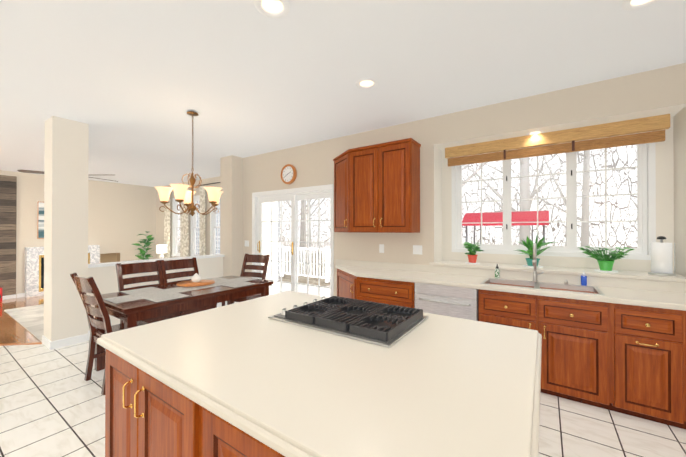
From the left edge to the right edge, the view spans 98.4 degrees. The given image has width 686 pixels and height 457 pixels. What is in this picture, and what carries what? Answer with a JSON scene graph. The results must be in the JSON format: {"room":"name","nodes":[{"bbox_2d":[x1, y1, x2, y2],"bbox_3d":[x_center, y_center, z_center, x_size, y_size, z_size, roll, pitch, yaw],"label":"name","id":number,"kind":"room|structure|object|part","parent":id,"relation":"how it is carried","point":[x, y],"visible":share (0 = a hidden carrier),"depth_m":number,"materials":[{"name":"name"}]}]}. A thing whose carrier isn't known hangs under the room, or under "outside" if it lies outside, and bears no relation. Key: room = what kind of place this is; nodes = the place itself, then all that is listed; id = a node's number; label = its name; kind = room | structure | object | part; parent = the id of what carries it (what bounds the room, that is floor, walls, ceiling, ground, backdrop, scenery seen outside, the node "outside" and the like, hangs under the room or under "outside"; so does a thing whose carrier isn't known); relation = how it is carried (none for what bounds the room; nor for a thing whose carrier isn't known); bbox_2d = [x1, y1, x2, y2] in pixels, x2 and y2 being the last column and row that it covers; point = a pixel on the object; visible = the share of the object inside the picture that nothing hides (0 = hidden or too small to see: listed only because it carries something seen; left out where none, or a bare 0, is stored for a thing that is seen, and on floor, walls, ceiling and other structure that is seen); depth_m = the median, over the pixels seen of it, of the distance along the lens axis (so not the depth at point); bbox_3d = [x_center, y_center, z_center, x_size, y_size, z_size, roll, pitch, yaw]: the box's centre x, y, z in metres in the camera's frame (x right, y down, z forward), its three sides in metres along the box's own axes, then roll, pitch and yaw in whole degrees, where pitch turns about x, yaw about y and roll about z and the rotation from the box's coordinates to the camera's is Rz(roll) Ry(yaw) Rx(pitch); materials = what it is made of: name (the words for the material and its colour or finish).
{"room":"kitchen","nodes":[
{"label":"kitchen","id":0,"kind":"room"},
{"bbox_2d":[0,295,43,343],"bbox_3d":[-5.467,1.640,5.227,5.924,0.001,6.544,0,0,34],"label":"floor","id":1,"kind":"structure","parent":0,"point":[12,330],"depth_m":5.05,"materials":[{"name":"brown wood"}]},
{"bbox_2d":[0,342,41,345],"bbox_3d":[-5.815,1.544,3.560,4.013,0.176,0.054,0,0,-6],"label":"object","id":2,"kind":"structure","parent":1,"relation":"on","point":[20,344],"depth_m":3.72,"materials":[{"name":"brown wood"}]},
{"bbox_2d":[4,304,43,341],"bbox_3d":[-4.689,1.636,6.114,3.248,0.013,2.675,0,0,34],"label":"rug","id":3,"kind":"object","parent":1,"relation":"on","point":[30,319],"visible":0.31,"depth_m":5.41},
{"bbox_2d":[25,245,99,297],"bbox_3d":[-7.239,1.055,7.698,0.210,1.194,1.404,0,0,34],"label":"fireplace","id":4,"kind":"object","parent":1,"relation":"on","point":[34,271],"visible":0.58,"depth_m":7.20,"materials":[{"name":"stone"}]},
{"bbox_2d":[42,116,88,349],"bbox_3d":[-3.573,0.134,3.823,0.392,2.999,0.373,0,0,34],"label":"column","id":5,"kind":"structure","parent":1,"relation":"on","point":[66,210],"depth_m":3.70,"materials":[{"name":"beige paint"}]},
{"bbox_2d":[132,231,153,259],"bbox_3d":[-5.803,0.871,8.763,0.722,1.571,0.597,0,0,34],"label":"fiddle-leaf fig plant","id":6,"kind":"object","parent":1,"relation":"on","point":[144,255],"visible":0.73,"depth_m":8.73,"materials":[{"name":"green plant"}]},
{"bbox_3d":[-5.312,1.317,8.679,0.420,0.678,0.420,0,0,34],"label":"side table","id":7,"kind":"object","parent":1,"relation":"on","visible":0},
{"bbox_2d":[157,245,166,258],"bbox_3d":[-5.312,0.729,8.682,0.268,0.497,0.268,0,0,34],"label":"table lamp","id":8,"kind":"object","parent":7,"relation":"on","point":[161,249],"visible":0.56,"depth_m":8.59,"materials":[{"name":"white ceramic"}]},
{"bbox_2d":[88,254,224,337],"bbox_3d":[-2.898,1.065,4.809,0.201,1.146,2.050,0,0,34],"label":"wall","id":9,"kind":"structure","parent":0,"point":[104,275],"depth_m":4.45,"materials":[{"name":"beige paint"}]},
{"bbox_2d":[0,338,685,456],"bbox_3d":[-2.207,1.455,2.579,10.163,0.001,5.838,0,0,34],"label":"floor","id":10,"kind":"structure","parent":0,"point":[52,402],"depth_m":2.24,"materials":[{"name":"white tile"}]},
{"bbox_2d":[70,272,148,394],"bbox_3d":[-2.189,0.936,2.856,0.482,1.045,0.587,0,0,34],"label":"chair","id":11,"kind":"object","parent":10,"relation":"on","point":[84,286],"visible":0.56,"depth_m":2.66,"materials":[{"name":"brown wood"}]},
{"bbox_2d":[115,260,180,323],"bbox_3d":[-2.353,0.940,3.577,0.587,1.045,0.482,0,0,34],"label":"chair","id":12,"kind":"object","parent":10,"relation":"on","point":[133,268],"visible":0.44,"depth_m":3.66,"materials":[{"name":"brown wood"}]},
{"bbox_2d":[95,273,273,370],"bbox_3d":[-1.774,1.005,3.494,0.903,0.909,1.701,0,0,34],"label":"dining table","id":13,"kind":"object","parent":10,"relation":"on","point":[130,308],"visible":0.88,"depth_m":3.13,"materials":[{"name":"brown wood"}]},
{"bbox_2d":[160,257,216,315],"bbox_3d":[-2.079,0.942,3.980,0.587,1.045,0.482,0,0,34],"label":"chair","id":14,"kind":"object","parent":10,"relation":"on","point":[177,264],"visible":0.38,"depth_m":4.04,"materials":[{"name":"brown wood"}]},
{"bbox_2d":[97,343,288,456],"bbox_3d":[-0.106,1.013,1.481,1.788,0.874,1.296,0,0,34],"label":"kitchen island","id":15,"kind":"object","parent":10,"relation":"on","point":[144,416],"depth_m":1.16,"materials":[{"name":"brown wood"}]},
{"bbox_2d":[97,291,540,456],"bbox_3d":[-0.096,0.564,1.509,1.834,0.067,1.338,0,0,34],"label":"island countertop","id":16,"kind":"structure","parent":15,"relation":"on","point":[306,375],"depth_m":1.08,"materials":[{"name":"beige stone"}]},
{"bbox_2d":[268,295,428,347],"bbox_3d":[0.031,0.503,1.746,0.783,0.055,0.535,0,0,34],"label":"cooktop","id":17,"kind":"object","parent":16,"relation":"in","point":[380,325],"depth_m":1.60,"materials":[{"name":"black metal"}]},
{"bbox_2d":[222,254,269,305],"bbox_3d":[-1.529,0.945,4.693,0.482,1.045,0.587,0,0,22],"label":"chair","id":18,"kind":"object","parent":10,"relation":"on","point":[257,258],"visible":0.48,"depth_m":4.88,"materials":[{"name":"brown wood"}]},
{"bbox_2d":[337,276,352,298],"bbox_3d":[0.041,1.022,4.033,0.669,0.880,0.517,0,0,34],"label":"base cabinet","id":19,"kind":"object","parent":10,"relation":"on","point":[344,283],"depth_m":4.00,"materials":[{"name":"brown wood"}]},
{"bbox_2d":[353,276,412,307],"bbox_3d":[0.612,1.020,3.632,0.726,0.880,0.536,0,0,34],"label":"base cabinet","id":20,"kind":"object","parent":10,"relation":"on","point":[391,292],"depth_m":3.41,"materials":[{"name":"brown wood"}]},
{"bbox_2d":[413,280,480,320],"bbox_3d":[1.180,1.018,3.244,0.650,0.880,0.538,0,0,34],"label":"dishwasher","id":21,"kind":"object","parent":10,"relation":"on","point":[452,300],"depth_m":2.99,"materials":[{"name":"white metal"}]},
{"bbox_2d":[481,288,616,411],"bbox_3d":[1.848,1.016,2.790,0.965,0.880,0.536,0,0,34],"label":"base cabinet","id":22,"kind":"object","parent":10,"relation":"on","point":[616,344],"depth_m":2.45,"materials":[{"name":"brown wood"}]},
{"bbox_2d":[335,264,685,311],"bbox_3d":[1.552,0.557,2.981,4.391,0.048,0.557,0,0,34],"label":"countertop","id":23,"kind":"structure","parent":22,"relation":"on","point":[642,296],"depth_m":2.62,"materials":[{"name":"beige stone"}]},
{"bbox_2d":[495,264,499,278],"bbox_3d":[1.660,0.460,3.187,0.043,0.153,0.056,0,0,34],"label":"clear soap bottle","id":24,"kind":"object","parent":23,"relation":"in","point":[497,272],"visible":1,"depth_m":3.18,"materials":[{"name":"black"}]},
{"bbox_2d":[481,268,604,295],"bbox_3d":[1.831,0.571,2.793,0.914,0.295,0.430,0,0,34],"label":"sink","id":25,"kind":"object","parent":23,"relation":"in","point":[511,279],"depth_m":2.92,"materials":[{"name":"silver metal"}]},
{"bbox_2d":[581,271,586,285],"bbox_3d":[2.260,0.466,2.778,0.043,0.138,0.056,0,0,34],"label":"soap bottle","id":26,"kind":"object","parent":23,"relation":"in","point":[583,279],"visible":1,"depth_m":2.77,"materials":[{"name":"blue plastic"}]},
{"bbox_2d":[617,304,685,429],"bbox_3d":[2.404,1.014,2.411,0.420,0.880,0.536,0,0,34],"label":"base cabinet","id":27,"kind":"object","parent":10,"relation":"on","point":[651,342],"depth_m":2.18,"materials":[{"name":"brown wood"}]},
{"bbox_2d":[0,63,685,301],"bbox_3d":[-2.928,0.132,3.574,12.468,3.000,6.659,0,0,34],"label":"wall","id":28,"kind":"structure","parent":0,"point":[121,216],"depth_m":3.86,"materials":[{"name":"beige paint"}]},
{"bbox_2d":[0,175,16,295],"bbox_3d":[-8.756,0.156,5.621,0.044,2.799,3.458,0,0,34],"label":"wall","id":29,"kind":"structure","parent":28,"relation":"attached to","point":[8,202],"depth_m":6.93,"materials":[{"name":"brown wood"}]},
{"bbox_2d":[2,293,24,299],"bbox_3d":[-7.861,1.600,6.870,0.017,0.096,6.523,0,0,34],"label":"baseboard","id":30,"kind":"structure","parent":28,"relation":"attached to","point":[19,295],"depth_m":6.99,"materials":[{"name":"white wood"}]},
{"bbox_2d":[37,201,43,238],"bbox_3d":[-7.378,-0.207,7.655,0.032,0.927,0.745,0,0,34],"label":"painting","id":31,"kind":"object","parent":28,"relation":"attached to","point":[40,220],"visible":0.29,"depth_m":7.38,"materials":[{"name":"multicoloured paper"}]},
{"bbox_2d":[164,182,219,257],"bbox_3d":[-3.652,0.224,7.963,4.622,2.800,0.201,0,0,34],"label":"window","id":32,"kind":"structure","parent":28,"relation":"in","point":[184,234],"depth_m":8.40,"materials":[{"name":"white glass"}]},
{"bbox_2d":[281,164,296,183],"bbox_3d":[-0.918,-0.912,4.975,0.334,0.334,0.057,0,0,34],"label":"clock","id":33,"kind":"object","parent":28,"relation":"attached to","point":[288,173],"visible":1,"depth_m":4.95,"materials":[{"name":"orange wood"}]},
{"bbox_2d":[252,184,333,295],"bbox_3d":[-0.919,0.399,4.994,1.873,2.135,0.018,0,0,34],"label":"door frame","id":34,"kind":"structure","parent":28,"relation":"attached to","point":[301,189],"depth_m":4.87,"materials":[{"name":"white wood"}]},
{"bbox_2d":[257,190,331,296],"bbox_3d":[-0.856,0.437,5.035,1.781,2.061,0.150,0,0,34],"label":"sliding door","id":35,"kind":"structure","parent":28,"relation":"in","point":[293,198],"depth_m":5.00,"materials":[{"name":"white"}]},
{"bbox_3d":[-1.209,0.336,5.220,0.863,0.220,0.056,0,0,34],"label":"sliding door handles","id":36,"kind":"part","parent":35,"relation":"part of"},
{"bbox_2d":[333,150,348,231],"bbox_3d":[-0.022,-0.506,4.204,0.442,1.098,0.285,0,0,34],"label":"upper cabinet","id":37,"kind":"object","parent":28,"relation":"attached to","point":[341,162],"depth_m":4.18,"materials":[{"name":"brown wood"}]},
{"bbox_2d":[349,138,420,232],"bbox_3d":[0.525,-0.502,3.834,0.859,1.109,0.311,0,0,34],"label":"upper cabinet","id":38,"kind":"object","parent":28,"relation":"attached to","point":[376,188],"depth_m":3.67,"materials":[{"name":"brown wood"}]},
{"bbox_2d":[337,260,685,291],"bbox_3d":[1.705,0.495,3.207,4.391,0.086,0.011,0,0,34],"label":"backsplash","id":39,"kind":"structure","parent":28,"relation":"attached to","point":[654,286],"depth_m":3.36,"materials":[{"name":"beige stone"}]},
{"bbox_2d":[429,114,685,281],"bbox_3d":[2.102,-0.290,3.206,2.200,1.471,0.497,0,0,34],"label":"kitchen window","id":40,"kind":"structure","parent":28,"relation":"in","point":[458,157],"depth_m":3.15,"materials":[{"name":"white wood"}]},
{"bbox_2d":[463,242,483,263],"bbox_3d":[1.550,0.288,3.506,0.254,0.256,0.211,0,0,34],"label":"potted plant","id":41,"kind":"object","parent":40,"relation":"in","point":[472,256],"visible":1,"depth_m":3.48,"materials":[{"name":"green plant"}]},
{"bbox_2d":[514,235,553,267],"bbox_3d":[2.057,0.233,3.179,0.427,0.363,0.426,0,0,34],"label":"potted plant","id":42,"kind":"object","parent":40,"relation":"in","point":[528,243],"visible":0.71,"depth_m":3.19,"materials":[{"name":"green plant"}]},
{"bbox_3d":[2.211,-0.337,3.362,1.863,1.280,0.117,0,0,34],"label":"frame","id":43,"kind":"part","parent":40,"relation":"part of","materials":[{"name":"white wood"}]},
{"bbox_2d":[445,114,670,166],"bbox_3d":[2.127,-0.910,3.227,1.978,0.232,0.057,0,0,34],"label":"window blind","id":44,"kind":"object","parent":40,"relation":"attached to","point":[660,122],"depth_m":3.07,"materials":[{"name":"brown wood"}]},
{"bbox_2d":[578,245,633,272],"bbox_3d":[2.515,0.290,2.843,0.432,0.245,0.239,0,0,34],"label":"potted plant","id":45,"kind":"object","parent":40,"relation":"in","point":[605,261],"visible":1,"depth_m":2.81,"materials":[{"name":"green plant"}]},
{"bbox_2d":[648,236,675,275],"bbox_3d":[2.842,0.240,2.641,0.172,0.344,0.172,0,0,34],"label":"paper towel","id":46,"kind":"object","parent":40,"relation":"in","point":[661,257],"visible":1,"depth_m":2.60,"materials":[{"name":"white paper"}]},
{"bbox_2d":[0,0,685,186],"bbox_3d":[-2.861,-1.368,3.466,12.229,0.001,6.544,0,0,34],"label":"ceiling","id":47,"kind":"structure","parent":0,"point":[131,83],"depth_m":2.49,"materials":[{"name":"white paint"}]},
{"bbox_2d":[17,170,117,181],"bbox_3d":[-4.351,-1.075,4.812,1.199,0.571,1.232,0,0,34],"label":"fan","id":48,"kind":"object","parent":47,"relation":"hanging from","point":[31,171],"visible":0.1,"depth_m":4.51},
{"bbox_2d":[155,111,222,215],"bbox_3d":[-1.741,-0.754,3.479,0.740,1.226,0.713,0,0,34],"label":"chandelier","id":49,"kind":"object","parent":47,"relation":"hanging from","point":[182,193],"visible":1,"depth_m":3.36,"materials":[{"name":"beige glass"}]},
{"bbox_2d":[254,0,289,18],"bbox_3d":[-0.438,-1.426,1.832,0.213,0.111,0.213,0,0,28],"label":"recessed light","id":50,"kind":"object","parent":47,"relation":"in","point":[275,9],"depth_m":1.88,"materials":[{"name":"beige"}]},
{"bbox_2d":[355,78,377,88],"bbox_3d":[0.224,-1.421,2.803,0.213,0.111,0.213,0,0,28],"label":"recessed light","id":51,"kind":"object","parent":47,"relation":"in","point":[365,83],"depth_m":2.84,"materials":[{"name":"beige"}]},
{"bbox_2d":[622,0,658,10],"bbox_3d":[1.804,-1.426,1.762,0.213,0.111,0.213,0,0,28],"label":"recessed light","id":52,"kind":"object","parent":47,"relation":"in","point":[629,5],"depth_m":1.82,"materials":[{"name":"beige"}]},
{"bbox_2d":[526,130,544,134],"bbox_3d":[2.075,-1.066,3.193,0.167,0.081,0.167,0,0,28],"label":"recessed light","id":53,"kind":"object","parent":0,"point":[539,131],"depth_m":3.20,"materials":[{"name":"beige"}]},
{"label":"outside","id":54,"kind":"structure","parent":0,"visible":0},
{"bbox_2d":[196,199,279,280],"bbox_3d":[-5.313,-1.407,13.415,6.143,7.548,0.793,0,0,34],"label":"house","id":55,"kind":"structure","parent":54,"point":[219,233],"depth_m":13.06,"materials":[{"name":"grey"}]},
{"bbox_2d":[178,245,329,286],"bbox_3d":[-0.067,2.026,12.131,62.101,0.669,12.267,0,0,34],"label":"railing","id":56,"kind":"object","parent":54,"point":[287,278],"depth_m":12.98,"materials":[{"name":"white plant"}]},
{"bbox_2d":[278,245,329,296],"bbox_3d":[-1.102,1.133,7.181,6.736,1.261,2.895,0,0,34],"label":"deck","id":57,"kind":"object","parent":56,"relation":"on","point":[287,287],"depth_m":8.57,"materials":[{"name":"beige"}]},
{"bbox_2d":[462,211,548,245],"bbox_3d":[4.208,0.906,7.679,1.863,2.675,1.252,0,0,34],"label":"canopy","id":58,"kind":"object","parent":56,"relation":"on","point":[491,216],"depth_m":7.30,"materials":[{"name":"red fabric"}]},
{"bbox_2d":[178,145,636,253],"bbox_3d":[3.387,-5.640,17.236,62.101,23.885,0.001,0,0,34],"label":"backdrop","id":59,"kind":"structure","parent":54,"point":[597,228],"depth_m":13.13,"materials":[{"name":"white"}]},
{"bbox_2d":[286,150,589,274],"bbox_3d":[3.036,-4.210,12.976,22.922,13.158,8.709,0,0,34],"label":"trees","id":60,"kind":"object","parent":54,"point":[526,204],"depth_m":12.07,"materials":[{"name":"grey plant"}]}
]}

